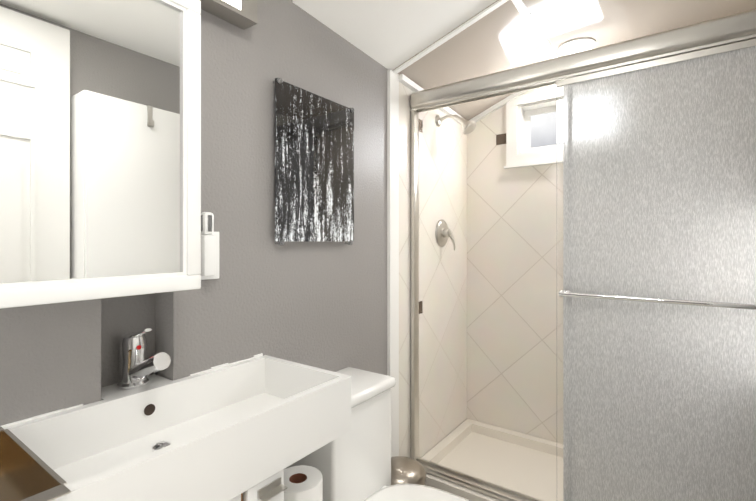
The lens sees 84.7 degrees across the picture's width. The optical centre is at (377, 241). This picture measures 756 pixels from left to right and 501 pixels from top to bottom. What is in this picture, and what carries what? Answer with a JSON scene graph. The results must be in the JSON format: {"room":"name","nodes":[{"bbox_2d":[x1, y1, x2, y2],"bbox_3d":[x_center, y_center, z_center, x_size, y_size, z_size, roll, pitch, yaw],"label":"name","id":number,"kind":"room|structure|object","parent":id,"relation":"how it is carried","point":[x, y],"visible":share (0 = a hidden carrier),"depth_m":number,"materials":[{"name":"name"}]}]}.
{"room":"bathroom","nodes":[
{"label":"bathroom","id":0,"kind":"room"},
{"bbox_2d":[0,0,387,468],"bbox_3d":[-0.347,0.100,1.242,0.100,2.200,2.950,0,0,36],"label":"wall","id":1,"kind":"structure","parent":0,"point":[321,304],"depth_m":1.15,"materials":[{"name":"grey paint"}]},
{"bbox_2d":[0,0,200,308],"bbox_3d":[-0.541,-0.210,0.782,0.119,0.626,0.376,0,0,36],"label":"mirror","id":2,"kind":"object","parent":1,"relation":"attached to","point":[100,149],"visible":1,"depth_m":0.75,"materials":[{"name":"white mirror"}]},
{"bbox_2d":[200,212,218,279],"bbox_3d":[-0.416,0.011,1.027,0.037,0.167,0.070,0,0,36],"label":"soap dispenser","id":3,"kind":"object","parent":1,"relation":"attached to","point":[209,253],"visible":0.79,"depth_m":1.01,"materials":[{"name":"white plastic"}]},
{"bbox_2d":[200,0,256,29],"bbox_3d":[-0.561,-0.641,0.807,0.056,0.129,0.753,0,0,36],"label":"sconce","id":4,"kind":"object","parent":1,"relation":"attached to","point":[241,14],"visible":1,"depth_m":1.06,"materials":[{"name":"silver metal"}]},
{"bbox_2d":[273,77,353,245],"bbox_3d":[-0.197,-0.231,1.342,0.026,0.486,0.356,0,0,36],"label":"painting","id":5,"kind":"object","parent":1,"relation":"attached to","point":[314,167],"visible":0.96,"depth_m":1.31,"materials":[{"name":"black fabric"}]},
{"bbox_2d":[399,82,466,457],"bbox_3d":[0.287,0.098,2.030,0.010,1.904,0.710,0,0,36],"label":"shower wall tile","id":6,"kind":"structure","parent":1,"relation":"attached to","point":[443,299],"depth_m":2.00,"materials":[{"name":"beige tile"}]},
{"bbox_2d":[435,219,455,249],"bbox_3d":[0.345,-0.033,2.045,0.066,0.154,0.136,0,0,36],"label":"shower valve","id":7,"kind":"object","parent":6,"relation":"attached to","point":[443,234],"visible":0.98,"depth_m":2.04,"materials":[{"name":"silver metal"}]},
{"bbox_2d":[435,114,475,133],"bbox_3d":[0.374,-0.564,1.978,0.193,0.118,0.072,0,0,36],"label":"shower head","id":8,"kind":"object","parent":6,"relation":"attached to","point":[468,127],"visible":1,"depth_m":1.95},
{"bbox_2d":[387,0,557,456],"bbox_3d":[0.768,0.172,1.644,1.250,2.056,0.776,0,0,36],"label":"trim","id":9,"kind":"structure","parent":1,"relation":"attached to","point":[394,78],"depth_m":1.70,"materials":[{"name":"white wood"}]},
{"bbox_2d":[410,9,755,500],"bbox_3d":[0.641,0.168,1.464,1.225,1.636,0.096,0,0,36],"label":"shower door frame","id":10,"kind":"object","parent":1,"relation":"attached to","point":[656,266],"visible":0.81,"depth_m":1.31,"materials":[{"name":"silver metal"}]},
{"bbox_3d":[0.199,1.250,0.849,1.445,0.100,2.950,0,0,36],"label":"floor","id":11,"kind":"structure","parent":0,"visible":0},
{"bbox_2d":[229,469,286,500],"bbox_3d":[-0.476,0.828,0.688,0.333,0.743,0.580,0,0,36],"label":"vanity cabinet","id":12,"kind":"object","parent":11,"relation":"on","point":[272,488],"visible":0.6,"depth_m":0.80,"materials":[{"name":"white wood"}]},
{"bbox_2d":[1,328,350,500],"bbox_3d":[-0.445,0.322,0.817,0.402,0.266,0.745,0,0,36],"label":"sink basin","id":13,"kind":"object","parent":12,"relation":"in","point":[222,432],"visible":1,"depth_m":0.84,"materials":[{"name":"white ceramic"}]},
{"bbox_2d":[0,426,70,500],"bbox_3d":[-0.568,0.342,0.568,0.320,0.040,0.154,0,0,36],"label":"steel tray","id":14,"kind":"object","parent":13,"relation":"on","point":[27,473],"visible":0.96,"depth_m":0.61,"materials":[{"name":"brown metal"}]},
{"bbox_2d":[117,328,170,388],"bbox_3d":[-0.512,0.256,0.908,0.165,0.135,0.062,0,0,36],"label":"sink faucet","id":15,"kind":"object","parent":13,"relation":"on","point":[135,369],"depth_m":0.91,"materials":[{"name":"silver metal"}]},
{"bbox_2d":[284,465,322,500],"bbox_3d":[-0.188,0.878,0.976,0.136,0.643,0.136,0,0,36],"label":"toilet paper roll","id":16,"kind":"object","parent":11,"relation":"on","point":[303,482],"visible":0.79,"depth_m":0.96,"materials":[{"name":"white paper"}]},
{"bbox_2d":[286,367,469,500],"bbox_3d":[0.074,0.819,1.167,0.668,0.762,0.366,0,0,36],"label":"toilet","id":17,"kind":"object","parent":11,"relation":"on","point":[353,463],"visible":0.58,"depth_m":1.25,"materials":[{"name":"white ceramic"}]},
{"bbox_2d":[391,456,425,484],"bbox_3d":[0.094,1.014,1.544,0.222,0.372,0.194,0,0,36],"label":"trash can","id":18,"kind":"object","parent":11,"relation":"on","point":[407,470],"visible":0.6,"depth_m":1.51,"materials":[{"name":"silver metal"}]},
{"bbox_3d":[0.807,1.125,1.695,1.245,0.150,0.665,0,0,36],"label":"platform","id":19,"kind":"object","parent":11,"relation":"on","visible":0},
{"bbox_2d":[422,419,556,500],"bbox_3d":[0.808,1.018,1.696,1.221,0.062,0.637,0,0,36],"label":"shower pan","id":20,"kind":"object","parent":19,"relation":"on","point":[524,464],"visible":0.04,"depth_m":1.94,"materials":[{"name":"beige plastic"}]},
{"bbox_3d":[1.031,0.100,2.006,1.445,2.200,0.100,0,0,36],"label":"wall","id":21,"kind":"structure","parent":0,"visible":0},
{"bbox_2d":[467,84,556,441],"bbox_3d":[0.998,0.098,1.961,1.229,1.904,0.012,0,0,36],"label":"shower wall tile","id":22,"kind":"structure","parent":21,"relation":"attached to","point":[512,299],"depth_m":2.18,"materials":[{"name":"beige tile"}]},
{"bbox_2d":[504,88,556,168],"bbox_3d":[0.939,-0.566,2.046,0.600,0.367,0.133,0,0,36],"label":"shower window","id":23,"kind":"structure","parent":21,"relation":"attached to","point":[531,133],"depth_m":2.15,"materials":[{"name":"white plastic"}]},
{"bbox_3d":[0.199,-0.930,0.850,1.445,0.140,2.950,0,0,36],"label":"ceiling","id":24,"kind":"structure","parent":0,"visible":0},
{"bbox_2d":[292,0,496,69],"bbox_3d":[0.098,-0.781,1.347,0.500,0.156,0.540,0,0,36],"label":"ceiling soffit","id":25,"kind":"structure","parent":24,"relation":"attached to","point":[390,34],"depth_m":1.45,"materials":[{"name":"white paint"}]},
{"bbox_2d":[392,0,755,120],"bbox_3d":[0.780,-0.756,1.657,1.245,0.205,0.760,0,0,36],"label":"ceiling panel","id":26,"kind":"object","parent":24,"relation":"attached to","point":[502,37],"visible":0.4,"depth_m":1.65,"materials":[{"name":"beige paint"}]},
{"bbox_2d":[558,38,595,54],"bbox_3d":[0.871,-0.852,1.814,0.150,0.006,0.150,0,0,36],"label":"recessed light","id":27,"kind":"object","parent":26,"relation":"attached to","point":[577,45],"visible":0.94,"depth_m":1.81,"materials":[{"name":"white plastic"}]}
]}

